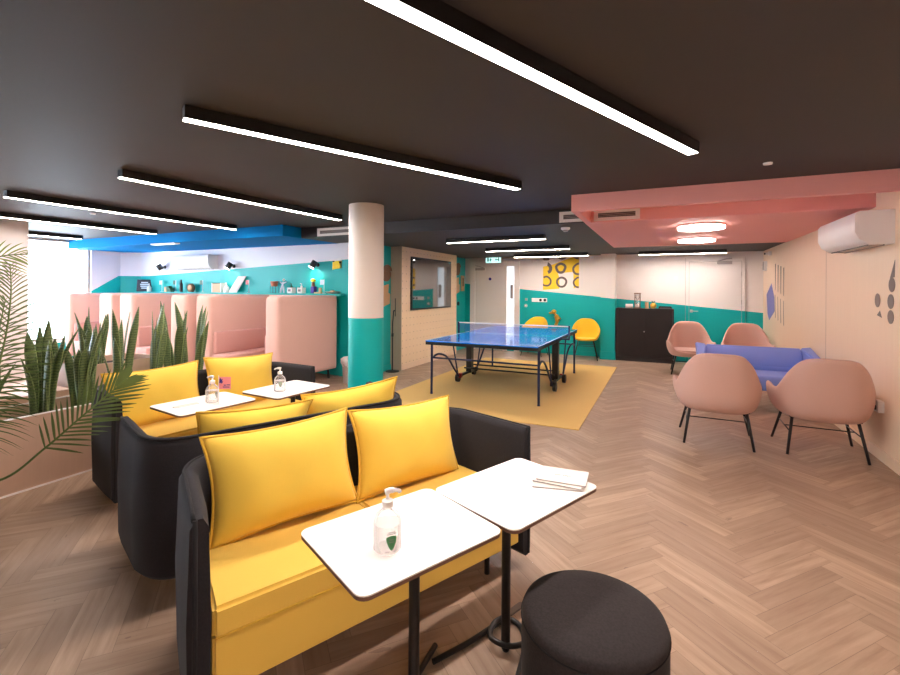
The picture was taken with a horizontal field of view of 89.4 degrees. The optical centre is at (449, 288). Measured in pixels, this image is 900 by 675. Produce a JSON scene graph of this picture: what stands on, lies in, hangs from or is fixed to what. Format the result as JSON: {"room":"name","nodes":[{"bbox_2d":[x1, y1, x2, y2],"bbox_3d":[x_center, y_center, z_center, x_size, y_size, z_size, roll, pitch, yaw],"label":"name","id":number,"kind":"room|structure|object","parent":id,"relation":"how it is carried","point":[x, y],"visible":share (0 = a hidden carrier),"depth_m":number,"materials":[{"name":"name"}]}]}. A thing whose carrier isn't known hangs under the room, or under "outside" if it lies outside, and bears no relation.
{"room":"common room","nodes":[
{"label":"common room","id":0,"kind":"room"},
{"bbox_2d":[0,219,28,384],"bbox_3d":[-6.500,0.240,6.070,0.570,2.389,1.150,0,0,25],"label":"wall pier","id":1,"kind":"object","parent":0,"point":[13,232],"visible":0.6,"depth_m":6.34,"materials":[{"name":"white paint"}]},
{"bbox_2d":[90,250,140,292],"bbox_3d":[-7.139,0.236,9.786,0.450,2.389,0.970,0,0,25],"label":"wall","id":2,"kind":"structure","parent":0,"point":[110,272],"depth_m":9.75,"materials":[{"name":"paint"}]},
{"bbox_2d":[141,243,348,375],"bbox_3d":[-4.113,0.281,8.784,5.920,2.332,0.145,0,0,25],"label":"wall","id":3,"kind":"structure","parent":0,"point":[260,266],"depth_m":8.34,"materials":[{"name":"paint"}]},
{"bbox_2d":[172,255,217,269],"bbox_3d":[-5.092,-0.528,9.073,1.066,0.279,0.220,0,0,25],"label":"air conditioner","id":4,"kind":"object","parent":3,"relation":"attached to","point":[187,262],"visible":1,"depth_m":8.94,"materials":[{"name":"white plastic"}]},
{"bbox_2d":[68,225,337,252],"bbox_3d":[-4.730,-0.865,8.351,5.680,0.161,1.220,0,0,25],"label":"ceiling panel","id":5,"kind":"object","parent":3,"relation":"attached to","point":[273,235],"depth_m":7.74,"materials":[{"name":"blue paint"}]},
{"bbox_2d":[134,291,345,295],"bbox_3d":[-4.282,0.084,8.729,5.580,0.035,0.150,0,0,25],"label":"wall shelf","id":6,"kind":"object","parent":3,"relation":"attached to","point":[134,291],"visible":0.88,"depth_m":8.41,"materials":[{"name":"teal paint"}]},
{"bbox_2d":[136,279,151,291],"bbox_3d":[-6.598,-0.075,9.836,0.320,0.260,0.055,0,0,-3],"label":"picture frame","id":7,"kind":"object","parent":6,"relation":"on","point":[142,285],"visible":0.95,"depth_m":9.82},
{"bbox_2d":[211,283,225,291],"bbox_3d":[-4.489,-0.027,8.826,0.260,0.185,0.110,0,0,25],"label":"game box","id":8,"kind":"object","parent":6,"relation":"on","point":[216,287],"visible":0.81,"depth_m":8.78,"materials":[{"name":"beige cardboard"}]},
{"bbox_2d":[229,276,245,292],"bbox_3d":[-4.032,-0.087,8.623,0.440,0.309,0.041,0,0,25],"label":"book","id":9,"kind":"object","parent":6,"relation":"on","point":[235,287],"visible":1,"depth_m":8.61,"materials":[{"name":"paper"}]},
{"bbox_2d":[329,259,341,268],"bbox_3d":[-1.925,-0.413,7.682,0.270,0.165,0.030,0,0,25],"label":"note","id":10,"kind":"object","parent":3,"relation":"attached to","point":[337,264],"visible":1,"depth_m":7.67,"materials":[{"name":"yellow paper"}]},
{"bbox_2d":[348,202,383,387],"bbox_3d":[-0.931,0.270,5.046,0.384,2.389,0.384,0,0,25],"label":"column","id":11,"kind":"structure","parent":0,"point":[366,220],"depth_m":4.88,"materials":[{"name":"paint"}]},
{"bbox_2d":[383,246,464,371],"bbox_3d":[-0.598,0.301,9.426,0.135,2.332,4.350,0,0,25],"label":"wall","id":12,"kind":"structure","parent":0,"point":[460,310],"depth_m":8.25,"materials":[{"name":"teal paint"}]},
{"bbox_2d":[384,265,391,305],"bbox_3d":[-1.130,-0.061,8.114,0.045,0.750,0.287,0,0,25],"label":"wall ornament","id":13,"kind":"object","parent":12,"relation":"attached to","point":[387,268],"visible":0.72,"depth_m":8.11,"materials":[{"name":"brown wood"}]},
{"bbox_2d":[456,263,460,293],"bbox_3d":[0.186,-0.254,10.909,0.045,0.750,0.287,0,0,25],"label":"wall ornament","id":14,"kind":"object","parent":12,"relation":"attached to","point":[458,264],"visible":0.64,"depth_m":10.93,"materials":[{"name":"brown wood"}]},
{"bbox_2d":[401,246,456,364],"bbox_3d":[-0.465,0.351,9.314,0.230,2.232,2.380,0,0,25],"label":"wall","id":15,"kind":"structure","parent":0,"point":[417,326],"depth_m":8.90,"materials":[{"name":"brown wood"}]},
{"bbox_2d":[390,246,401,369],"bbox_3d":[-0.976,0.349,8.235,0.225,2.232,0.008,0,0,25],"label":"trim","id":16,"kind":"structure","parent":15,"relation":"attached to","point":[396,252],"depth_m":8.22,"materials":[{"name":"brown wood"}]},
{"bbox_2d":[401,350,455,369],"bbox_3d":[-0.364,1.418,9.263,0.008,0.100,2.380,0,0,25],"label":"baseboard","id":17,"kind":"structure","parent":15,"relation":"attached to","point":[428,359],"depth_m":8.85,"materials":[{"name":"brown wood"}]},
{"bbox_2d":[410,257,450,309],"bbox_3d":[-0.354,-0.102,9.230,0.038,1.000,1.720,0,0,25],"label":"television","id":18,"kind":"object","parent":15,"relation":"attached to","point":[430,279],"visible":1,"depth_m":9.07,"materials":[{"name":"black glass"}]},
{"bbox_2d":[0,0,899,258],"bbox_3d":[-2.644,-0.915,5.363,13.040,0.277,13.690,0,0,25],"label":"ceiling","id":19,"kind":"structure","parent":0,"point":[91,90],"depth_m":2.26,"materials":[{"name":"grey paint"}]},
{"bbox_2d":[29,231,82,239],"bbox_3d":[-7.150,-0.925,7.036,0.074,0.067,2.520,0,0,25],"label":"strip light","id":20,"kind":"object","parent":19,"relation":"attached to","point":[34,233],"visible":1,"depth_m":7.79,"materials":[{"name":"white"}]},
{"bbox_2d":[0,212,157,234],"bbox_3d":[-5.266,-0.914,6.177,0.074,0.067,2.530,0,0,25],"label":"strip light","id":21,"kind":"object","parent":19,"relation":"attached to","point":[2,214],"visible":1,"depth_m":6.27,"materials":[{"name":"white"}]},
{"bbox_2d":[3,190,236,229],"bbox_3d":[-3.701,-0.906,5.512,0.074,0.067,2.580,0,0,25],"label":"strip light","id":22,"kind":"object","parent":19,"relation":"attached to","point":[9,194],"visible":1,"depth_m":5.12,"materials":[{"name":"white"}]},
{"bbox_2d":[118,169,342,220],"bbox_3d":[-1.973,-0.896,4.628,0.074,0.067,2.475,0,0,29],"label":"strip light","id":23,"kind":"object","parent":19,"relation":"attached to","point":[124,174],"visible":1,"depth_m":4.23,"materials":[{"name":"white plastic"}]},
{"bbox_2d":[182,104,521,189],"bbox_3d":[-0.382,-0.888,3.100,2.505,0.067,0.075,0,0,-39],"label":"strip light","id":24,"kind":"object","parent":19,"relation":"attached to","point":[190,114],"visible":1,"depth_m":2.78,"materials":[{"name":"white"}]},
{"bbox_2d":[301,209,583,238],"bbox_3d":[-0.350,-0.842,6.058,4.200,0.158,0.060,0,0,25],"label":"trim","id":25,"kind":"structure","parent":19,"relation":"attached to","point":[540,218],"depth_m":5.76,"materials":[{"name":"black paint"}]},
{"bbox_2d":[317,226,348,235],"bbox_3d":[-1.555,-0.840,6.585,0.930,0.117,0.012,0,0,25],"label":"air vent","id":26,"kind":"object","parent":25,"relation":"attached to","point":[333,231],"visible":0.59,"depth_m":6.66,"materials":[{"name":"white plastic"}]},
{"bbox_2d":[559,211,581,222],"bbox_3d":[1.385,-0.826,5.201,0.270,0.122,0.012,0,0,25],"label":"air vent","id":27,"kind":"object","parent":25,"relation":"attached to","point":[568,216],"visible":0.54,"depth_m":5.21,"materials":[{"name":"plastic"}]},
{"bbox_2d":[446,234,545,242],"bbox_3d":[0.634,-0.725,6.600,1.500,0.067,0.074,0,0,25],"label":"strip light","id":28,"kind":"object","parent":19,"relation":"attached to","point":[536,236],"visible":1,"depth_m":6.54,"materials":[{"name":"white"}]},
{"bbox_2d":[460,239,540,242],"bbox_3d":[0.634,-0.695,6.600,1.492,0.004,0.060,0,0,25],"label":"diffuser","id":29,"kind":"object","parent":28,"relation":"attached to","point":[461,240],"depth_m":6.63,"materials":[{"name":"white"}]},
{"bbox_2d":[485,245,569,251],"bbox_3d":[1.358,-0.721,8.116,1.520,0.067,0.074,0,0,25],"label":"strip light","id":30,"kind":"object","parent":19,"relation":"attached to","point":[555,247],"visible":0.95,"depth_m":8.07,"materials":[{"name":"white"}]},
{"bbox_2d":[362,0,698,154],"bbox_3d":[0.585,-0.882,2.031,2.480,0.067,0.075,0,0,-41],"label":"strip light","id":31,"kind":"object","parent":19,"relation":"attached to","point":[438,18],"visible":1,"depth_m":1.74,"materials":[{"name":"white plastic"}]},
{"bbox_2d":[514,252,587,257],"bbox_3d":[2.114,-0.717,9.639,1.570,0.067,0.074,0,0,25],"label":"strip light","id":32,"kind":"object","parent":19,"relation":"attached to","point":[583,253],"visible":1,"depth_m":9.59,"materials":[{"name":"white"}]},
{"bbox_2d":[639,249,726,254],"bbox_3d":[4.431,-0.704,8.726,1.500,0.067,0.074,0,0,25],"label":"strip light","id":33,"kind":"object","parent":19,"relation":"attached to","point":[713,250],"visible":1,"depth_m":8.67,"materials":[{"name":"white"}]},
{"bbox_2d":[571,168,899,247],"bbox_3d":[3.205,-0.825,5.744,2.540,0.173,4.120,0,0,25],"label":"ceiling panel","id":34,"kind":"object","parent":19,"relation":"attached to","point":[787,209],"depth_m":4.38,"materials":[{"name":"pink paint"}]},
{"bbox_2d":[594,208,639,220],"bbox_3d":[1.837,-0.824,5.022,0.480,0.122,0.012,0,0,25],"label":"air vent","id":35,"kind":"object","parent":34,"relation":"attached to","point":[622,214],"visible":0.86,"depth_m":5.01,"materials":[{"name":"white plastic"}]},
{"bbox_2d":[677,236,715,242],"bbox_3d":[3.577,-0.711,6.607,0.492,0.050,0.492,0,0,25],"label":"ring light","id":36,"kind":"object","parent":34,"relation":"attached to","point":[704,239],"visible":1,"depth_m":6.45,"materials":[{"name":"beige"}]},
{"bbox_2d":[678,238,714,242],"bbox_3d":[3.577,-0.709,6.607,0.480,0.045,0.480,0,0,25],"label":"diffuser","id":37,"kind":"object","parent":36,"relation":"attached to","point":[682,240],"depth_m":6.49,"materials":[{"name":"beige"}]},
{"bbox_2d":[677,222,725,231],"bbox_3d":[2.894,-0.715,5.249,0.492,0.050,0.492,0,0,25],"label":"ring light","id":38,"kind":"object","parent":34,"relation":"attached to","point":[699,226],"visible":1,"depth_m":5.14,"materials":[{"name":"beige"}]},
{"bbox_2d":[0,348,899,674],"bbox_3d":[-2.711,1.455,5.389,12.920,0.001,13.450,0,0,25],"label":"floor","id":39,"kind":"structure","parent":0,"point":[768,560],"depth_m":2.46,"materials":[{"name":"brown wood"}]},
{"bbox_2d":[0,382,68,405],"bbox_3d":[-4.150,1.157,3.055,0.710,0.580,2.400,0,0,25],"label":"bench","id":40,"kind":"object","parent":39,"relation":"on","point":[60,391],"visible":0.02,"depth_m":3.90,"materials":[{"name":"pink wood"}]},
{"bbox_2d":[0,395,92,498],"bbox_3d":[-3.009,1.185,3.927,0.489,0.536,3.350,0,0,25],"label":"planter","id":41,"kind":"object","parent":39,"relation":"on","point":[50,466],"visible":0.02,"depth_m":3.36,"materials":[{"name":"brown wood"}]},
{"bbox_2d":[20,319,79,414],"bbox_3d":[-3.138,0.627,3.541,0.314,0.792,0.268,0,0,11],"label":"snake plant","id":42,"kind":"object","parent":41,"relation":"on","point":[59,354],"visible":0.81,"depth_m":3.54,"materials":[{"name":"green plant"}]},
{"bbox_2d":[0,240,150,480],"bbox_3d":[-2.980,0.418,2.823,2.222,1.501,0.724,0,0,-11],"label":"palm","id":43,"kind":"object","parent":41,"relation":"in","point":[123,380],"visible":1,"depth_m":2.91,"materials":[{"name":"green plant"}]},
{"bbox_2d":[64,319,105,405],"bbox_3d":[-3.023,0.633,3.790,0.368,0.782,0.206,0,0,25],"label":"snake plant","id":44,"kind":"object","parent":41,"relation":"on","point":[83,366],"visible":0.67,"depth_m":3.76,"materials":[{"name":"green plant"}]},
{"bbox_2d":[98,307,138,372],"bbox_3d":[-2.946,0.592,4.055,0.315,0.864,0.288,0,0,-3],"label":"snake plant","id":45,"kind":"object","parent":41,"relation":"on","point":[118,341],"visible":0.52,"depth_m":4.05,"materials":[{"name":"green plant"}]},
{"bbox_2d":[150,303,166,368],"bbox_3d":[-2.785,0.580,4.343,0.138,0.890,0.334,0,0,-31],"label":"snake plant","id":46,"kind":"object","parent":41,"relation":"on","point":[159,336],"visible":0.59,"depth_m":4.38,"materials":[{"name":"green plant"}]},
{"bbox_2d":[160,301,187,366],"bbox_3d":[-2.782,0.573,4.560,0.372,0.904,0.184,0,0,43],"label":"snake plant","id":47,"kind":"object","parent":41,"relation":"on","point":[171,358],"visible":0.53,"depth_m":4.50,"materials":[{"name":"green plant"}]},
{"bbox_2d":[175,303,208,369],"bbox_3d":[-2.674,0.578,4.711,0.310,0.894,0.169,0,0,-30],"label":"snake plant","id":48,"kind":"object","parent":41,"relation":"on","point":[202,331],"visible":0.48,"depth_m":4.72,"materials":[{"name":"green plant"}]},
{"bbox_2d":[57,362,67,387],"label":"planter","id":49,"kind":"object","parent":39,"relation":"on","point":[62,379],"depth_m":4.18,"materials":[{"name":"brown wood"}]},
{"bbox_2d":[95,354,112,385],"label":"planter","id":50,"kind":"object","parent":39,"relation":"on","point":[101,368],"depth_m":4.23,"materials":[{"name":"brown wood"}]},
{"bbox_2d":[75,308,108,363],"bbox_3d":[-3.451,0.469,4.402,0.221,0.584,0.260,0,0,38],"label":"snake plant","id":51,"kind":"object","parent":50,"relation":"on","point":[84,334],"visible":0.57,"depth_m":4.39,"materials":[{"name":"green plant"}]},
{"bbox_2d":[66,293,167,358],"bbox_3d":[-6.377,0.759,8.922,1.530,1.357,1.280,0,0,25],"label":"booth","id":52,"kind":"object","parent":39,"relation":"on","point":[99,305],"visible":0.2,"depth_m":8.63,"materials":[{"name":"pink fabric"}]},
{"bbox_2d":[74,321,99,340],"bbox_3d":[-6.892,0.812,9.143,0.070,0.340,1.120,0,0,25],"label":"cushion","id":53,"kind":"object","parent":52,"relation":"on","point":[93,323],"depth_m":8.74,"materials":[{"name":"fabric"}]},
{"bbox_2d":[132,353,149,370],"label":"planter","id":54,"kind":"object","parent":39,"relation":"on","point":[141,361],"depth_m":4.55,"materials":[{"name":"brown wood"}]},
{"bbox_2d":[120,293,248,366],"bbox_3d":[-4.698,0.768,8.133,1.780,1.357,1.280,0,0,25],"label":"booth","id":55,"kind":"object","parent":39,"relation":"on","point":[147,304],"visible":0.3,"depth_m":7.83,"materials":[{"name":"pink fabric"}]},
{"bbox_2d":[137,325,170,346],"bbox_3d":[-5.119,0.822,8.308,0.070,0.340,1.120,0,0,25],"label":"cushion","id":56,"kind":"object","parent":55,"relation":"on","point":[144,336],"depth_m":7.89,"materials":[{"name":"fabric"}]},
{"bbox_2d":[91,362,314,502],"bbox_3d":[-1.972,1.084,3.753,0.666,0.750,1.604,0,0,35],"label":"sofa","id":57,"kind":"object","parent":39,"relation":"on","point":[104,446],"visible":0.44,"depth_m":3.23,"materials":[{"name":"yellow fabric"}]},
{"bbox_2d":[100,360,199,425],"bbox_3d":[-2.279,0.822,3.530,0.221,0.452,0.701,0,0,38],"label":"throw pillow","id":58,"kind":"object","parent":57,"relation":"on","point":[180,381],"visible":0.52,"depth_m":3.49,"materials":[{"name":"yellow fabric"}]},
{"bbox_2d":[139,415,197,437],"bbox_3d":[-2.158,1.076,3.440,0.566,0.105,0.722,0,0,35],"label":"seat cushion","id":59,"kind":"object","parent":57,"relation":"on","point":[186,426],"depth_m":3.36,"materials":[{"name":"yellow fabric"}]},
{"bbox_2d":[203,352,272,400],"bbox_3d":[-1.870,0.820,4.098,0.218,0.480,0.689,0,0,34],"label":"throw pillow","id":60,"kind":"object","parent":57,"relation":"on","point":[246,372],"visible":0.67,"depth_m":4.02,"materials":[{"name":"yellow fabric"}]},
{"bbox_2d":[216,398,300,410],"bbox_3d":[-1.739,1.078,4.033,0.566,0.105,0.722,0,0,35],"label":"seat cushion","id":61,"kind":"object","parent":57,"relation":"on","point":[266,402],"depth_m":4.04,"materials":[{"name":"yellow fabric"}]},
{"bbox_2d":[150,392,255,417],"bbox_3d":[-1.724,1.131,3.225,0.430,0.660,0.574,0,0,33],"label":"side table","id":62,"kind":"object","parent":39,"relation":"on","point":[229,399],"visible":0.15,"depth_m":3.16,"materials":[{"name":"white laminate"}]},
{"bbox_2d":[213,375,230,404],"bbox_3d":[-1.582,0.701,3.165,0.115,0.200,0.030,0,0,0],"label":"table flag","id":63,"kind":"object","parent":62,"relation":"on","point":[223,382],"visible":1,"depth_m":3.16,"materials":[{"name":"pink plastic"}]},
{"bbox_2d":[117,381,401,579],"bbox_3d":[-1.028,1.089,2.791,1.604,0.750,0.666,0,0,-39],"label":"sofa","id":64,"kind":"object","parent":39,"relation":"on","point":[150,468],"visible":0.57,"depth_m":2.17,"materials":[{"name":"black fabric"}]},
{"bbox_2d":[195,398,313,433],"bbox_3d":[-1.101,0.854,2.558,0.642,0.455,0.228,0,0,-41],"label":"throw pillow","id":65,"kind":"object","parent":64,"relation":"on","point":[207,421],"visible":0.31,"depth_m":2.46,"materials":[{"name":"yellow fabric"}]},
{"bbox_2d":[300,376,397,414],"bbox_3d":[-0.639,0.831,2.966,0.676,0.501,0.232,0,0,-36],"label":"throw pillow","id":66,"kind":"object","parent":64,"relation":"on","point":[383,390],"visible":0.44,"depth_m":2.88,"materials":[{"name":"yellow fabric"}]},
{"bbox_2d":[196,294,336,377],"bbox_3d":[-2.911,0.778,7.292,1.750,1.357,1.280,0,0,25],"label":"booth","id":67,"kind":"object","parent":39,"relation":"on","point":[298,329],"visible":0.66,"depth_m":7.05,"materials":[{"name":"pink fabric"}]},
{"bbox_2d":[213,327,265,353],"bbox_3d":[-3.382,0.831,7.491,0.070,0.340,1.120,0,0,25],"label":"cushion","id":68,"kind":"object","parent":67,"relation":"on","point":[235,339],"depth_m":7.34,"materials":[{"name":"fabric"}]},
{"bbox_2d":[243,380,328,402],"bbox_3d":[-1.306,1.133,3.692,0.430,0.660,0.574,0,0,30],"label":"side table","id":69,"kind":"object","parent":39,"relation":"on","point":[293,388],"visible":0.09,"depth_m":3.63,"materials":[{"name":"white laminate"}]},
{"bbox_2d":[341,356,347,383],"bbox_3d":[-1.542,1.262,7.111,0.328,0.400,0.328,0,0,25],"label":"waste bin","id":70,"kind":"object","parent":39,"relation":"on","point":[344,360],"visible":0.41,"depth_m":7.00,"materials":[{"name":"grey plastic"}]},
{"bbox_2d":[175,407,530,674],"bbox_3d":[-0.395,1.093,2.159,1.604,0.750,0.666,0,0,-39],"label":"sofa","id":71,"kind":"object","parent":39,"relation":"on","point":[249,605],"visible":0.54,"depth_m":1.67,"materials":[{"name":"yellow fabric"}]},
{"bbox_2d":[199,407,356,549],"bbox_3d":[-0.734,0.816,2.030,0.675,0.455,0.237,0,0,-36],"label":"throw pillow","id":72,"kind":"object","parent":71,"relation":"on","point":[261,479],"visible":1,"depth_m":1.93,"materials":[{"name":"yellow fabric"}]},
{"bbox_2d":[209,502,364,636],"bbox_3d":[-0.658,1.084,1.907,0.722,0.105,0.566,0,0,-39],"label":"seat cushion","id":73,"kind":"object","parent":71,"relation":"on","point":[258,579],"depth_m":1.66,"materials":[{"name":"yellow fabric"}]},
{"bbox_2d":[347,394,458,503],"bbox_3d":[-0.231,0.829,2.449,0.683,0.443,0.238,0,0,-43],"label":"throw pillow","id":74,"kind":"object","parent":71,"relation":"on","point":[397,446],"visible":1,"depth_m":2.33,"materials":[{"name":"yellow fabric"}]},
{"bbox_2d":[354,465,476,507],"bbox_3d":[-0.095,1.087,2.365,0.722,0.105,0.566,0,0,-39],"label":"seat cushion","id":75,"kind":"object","parent":71,"relation":"on","point":[434,482],"depth_m":2.41,"materials":[{"name":"yellow fabric"}]},
{"bbox_2d":[386,298,398,372],"bbox_3d":[-1.020,0.814,8.082,0.240,1.300,0.240,0,0,25],"label":"stand","id":76,"kind":"object","parent":39,"relation":"on","point":[392,333],"visible":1,"depth_m":8.07,"materials":[{"name":"black plastic"}]},
{"bbox_2d":[301,489,499,674],"bbox_3d":[-0.150,1.139,1.533,0.574,0.660,0.430,0,0,-39],"label":"side table","id":77,"kind":"object","parent":39,"relation":"on","point":[437,531],"visible":1,"depth_m":1.49,"materials":[{"name":"white laminate"}]},
{"bbox_2d":[373,487,401,555],"bbox_3d":[-0.194,0.713,1.416,0.089,0.189,0.089,0,0,-24],"label":"bottle","id":78,"kind":"object","parent":77,"relation":"on","point":[387,502],"visible":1,"depth_m":1.41,"materials":[{"name":"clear plastic"}]},
{"bbox_2d":[396,358,616,430],"bbox_3d":[1.054,1.472,7.248,2.650,0.008,4.280,0,0,25],"label":"rug","id":79,"kind":"object","parent":39,"relation":"on","point":[509,396],"visible":0.76,"depth_m":6.45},
{"bbox_2d":[425,321,576,405],"bbox_3d":[0.960,1.005,7.160,1.824,0.924,2.770,0,0,25],"label":"table","id":80,"kind":"object","parent":79,"relation":"on","point":[520,338],"visible":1,"depth_m":6.79,"materials":[{"name":"blue paint"}]},
{"bbox_2d":[432,458,595,674],"bbox_3d":[0.259,1.141,1.847,0.574,0.660,0.430,0,0,-42],"label":"side table","id":81,"kind":"object","parent":39,"relation":"on","point":[503,495],"visible":0.75,"depth_m":1.83,"materials":[{"name":"white laminate"}]},
{"bbox_2d":[532,472,582,491],"bbox_3d":[0.449,0.809,1.914,0.201,0.006,0.151,0,0,11],"label":"paper napkin","id":82,"kind":"object","parent":81,"relation":"on","point":[534,484],"visible":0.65,"depth_m":1.86,"materials":[{"name":"paper"}]},
{"bbox_2d":[532,467,582,489],"bbox_3d":[0.466,0.802,1.928,0.201,0.006,0.151,0,0,25],"label":"paper napkin","id":83,"kind":"object","parent":82,"relation":"on","point":[536,475],"visible":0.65,"depth_m":1.87,"materials":[{"name":"paper"}]},
{"bbox_2d":[536,466,588,487],"bbox_3d":[0.481,0.795,1.936,0.201,0.007,0.151,0,0,22],"label":"paper napkin","id":84,"kind":"object","parent":83,"relation":"on","point":[547,473],"visible":1,"depth_m":1.92,"materials":[{"name":"paper"}]},
{"bbox_2d":[520,317,547,356],"bbox_3d":[1.909,1.058,10.214,0.582,0.849,0.531,0,0,31],"label":"shell chair","id":85,"kind":"object","parent":39,"relation":"on","point":[535,320],"visible":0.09,"depth_m":10.41,"materials":[{"name":"plastic"}]},
{"bbox_2d":[572,318,599,360],"bbox_3d":[2.898,1.064,9.705,0.582,0.849,0.531,0,0,18],"label":"shell chair","id":86,"kind":"object","parent":39,"relation":"on","point":[588,329],"visible":0.9,"depth_m":9.86,"materials":[{"name":"plastic"}]},
{"bbox_2d":[521,570,671,674],"bbox_3d":[0.459,1.250,1.466,0.458,0.445,0.458,0,0,25],"label":"pouf","id":87,"kind":"object","parent":39,"relation":"on","point":[575,622],"visible":1,"depth_m":1.39,"materials":[{"name":"grey fabric"}]},
{"bbox_2d":[616,308,673,363],"bbox_3d":[4.031,0.947,9.434,1.090,1.090,0.350,0,0,25],"label":"base cabinet","id":88,"kind":"object","parent":39,"relation":"on","point":[642,334],"visible":0.99,"depth_m":9.31,"materials":[{"name":"wood"}]},
{"bbox_2d":[666,321,715,374],"bbox_3d":[4.273,1.047,8.112,0.774,0.899,0.775,0,0,22],"label":"lounge chair","id":89,"kind":"object","parent":39,"relation":"on","point":[683,336],"visible":0.7,"depth_m":8.36,"materials":[{"name":"pink fabric"}]},
{"bbox_2d":[673,353,761,451],"bbox_3d":[2.614,1.038,4.463,0.774,0.899,0.775,0,0,26],"label":"lounge chair","id":90,"kind":"object","parent":39,"relation":"on","point":[708,382],"visible":1,"depth_m":4.17,"materials":[{"name":"pink fabric"}]},
{"bbox_2d":[721,323,775,346],"bbox_3d":[5.051,1.052,7.746,0.774,0.899,0.775,0,0,28],"label":"lounge chair","id":91,"kind":"object","parent":39,"relation":"on","point":[740,334],"visible":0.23,"depth_m":8.02,"materials":[{"name":"pink fabric"}]},
{"bbox_2d":[695,342,820,390],"bbox_3d":[3.904,1.121,5.820,1.318,0.742,0.722,0,0,25],"label":"sofa","id":92,"kind":"object","parent":39,"relation":"on","point":[772,364],"visible":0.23,"depth_m":5.88,"materials":[{"name":"blue fabric"}]},
{"bbox_2d":[766,359,875,464],"bbox_3d":[3.392,1.042,4.170,0.774,0.899,0.775,0,0,26],"label":"lounge chair","id":93,"kind":"object","parent":39,"relation":"on","point":[833,391],"visible":1,"depth_m":3.89,"materials":[{"name":"pink fabric"}]},
{"bbox_2d":[465,251,762,356],"bbox_3d":[3.161,0.321,10.127,6.340,2.332,0.120,0,0,25],"label":"wall","id":94,"kind":"structure","parent":0,"point":[652,276],"depth_m":9.83,"materials":[{"name":"paint"}]},
{"bbox_2d":[475,265,502,349],"bbox_3d":[0.936,0.441,11.059,0.710,2.048,0.087,0,0,25],"label":"door","id":95,"kind":"structure","parent":94,"relation":"in","point":[488,280],"depth_m":11.08,"materials":[{"name":"white paint"}]},
{"bbox_2d":[486,257,501,262],"bbox_3d":[1.050,-0.709,10.983,0.400,0.170,0.034,0,0,25],"label":"exit sign","id":96,"kind":"object","parent":94,"relation":"attached to","point":[499,259],"visible":0.77,"depth_m":10.96,"materials":[{"name":"white plastic"}]},
{"bbox_2d":[470,261,519,351],"bbox_3d":[1.073,0.406,11.016,1.255,2.140,0.050,0,0,25],"label":"trim","id":97,"kind":"structure","parent":94,"relation":"attached to","point":[516,264],"depth_m":10.88,"materials":[{"name":"white paint"}]},
{"bbox_2d":[507,266,513,326],"bbox_3d":[1.442,0.443,10.837,0.185,1.970,0.050,0,0,25],"label":"window","id":98,"kind":"structure","parent":94,"relation":"in","point":[510,269],"depth_m":10.85,"materials":[{"name":"white"}]},
{"bbox_2d":[543,257,578,290],"bbox_3d":[2.522,-0.336,10.358,0.810,0.760,0.010,0,0,25],"label":"mural","id":99,"kind":"object","parent":94,"relation":"attached to","point":[559,274],"visible":1,"depth_m":10.35},
{"bbox_2d":[522,349,684,361],"bbox_3d":[3.828,1.441,9.736,4.750,0.100,0.015,0,0,25],"label":"baseboard","id":100,"kind":"structure","parent":94,"relation":"attached to","point":[581,353],"depth_m":10.16,"materials":[{"name":"paint"}]},
{"bbox_2d":[599,254,616,359],"bbox_3d":[3.397,0.373,9.748,0.320,2.232,0.365,0,0,25],"label":"column","id":101,"kind":"structure","parent":94,"relation":"attached to","point":[608,306],"depth_m":9.60,"materials":[{"name":"paint"}]},
{"bbox_2d":[685,258,745,360],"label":"door","id":102,"kind":"structure","parent":94,"relation":"in","point":[715,287],"depth_m":9.04,"materials":[{"name":"paint"}]},
{"bbox_2d":[685,257,745,362],"bbox_3d":[5.265,0.439,9.051,1.025,2.120,0.035,0,0,25],"label":"trim","id":103,"kind":"structure","parent":94,"relation":"attached to","point":[743,259],"depth_m":9.05,"materials":[{"name":"paint"}]},
{"bbox_2d":[763,191,899,461],"bbox_3d":[3.195,0.293,2.613,0.120,2.389,13.690,0,0,25],"label":"wall","id":104,"kind":"structure","parent":0,"point":[830,309],"depth_m":4.71,"materials":[{"name":"beige paint"}]},
{"bbox_2d":[767,283,774,319],"bbox_3d":[5.717,0.231,8.118,0.002,0.660,0.680,0,0,25],"label":"wall decal","id":105,"kind":"object","parent":104,"relation":"attached to","point":[770,295],"visible":1,"depth_m":8.11,"materials":[{"name":"blue plastic"}]},
{"bbox_2d":[775,264,783,325],"bbox_3d":[5.425,0.080,7.496,0.002,1.020,0.655,0,0,25],"label":"wall decal","id":106,"kind":"object","parent":104,"relation":"attached to","point":[775,264],"visible":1,"depth_m":7.41,"materials":[{"name":"grey plastic"}]},
{"bbox_2d":[818,209,894,253],"bbox_3d":[3.768,-0.512,4.266,0.260,0.294,1.026,0,0,25],"label":"air conditioner","id":107,"kind":"object","parent":104,"relation":"attached to","point":[867,229],"visible":1,"depth_m":3.86,"materials":[{"name":"white plastic"}]},
{"bbox_2d":[834,424,899,475],"bbox_3d":[3.121,1.437,2.628,0.015,0.100,13.420,0,0,25],"label":"baseboard","id":108,"kind":"structure","parent":104,"relation":"attached to","point":[888,460],"depth_m":4.00,"materials":[{"name":"brown wood"}]},
{"bbox_2d":[874,399,884,412],"bbox_3d":[3.722,1.020,3.971,0.075,0.100,0.100,0,0,25],"label":"wall socket","id":109,"kind":"object","parent":104,"relation":"attached to","point":[879,405],"visible":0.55,"depth_m":3.92,"materials":[{"name":"white plastic"}]},
{"bbox_3d":[-9.170,1.220,5.599,0.150,0.400,8.330,0,0,25],"label":"wall","id":110,"kind":"structure","parent":0,"visible":0},
{"bbox_2d":[28,237,90,341],"bbox_3d":[-7.761,0.018,8.592,0.080,1.959,1.660,0,0,25],"label":"window","id":111,"kind":"structure","parent":110,"relation":"in","point":[59,270],"depth_m":8.81,"materials":[{"name":"white glass"}]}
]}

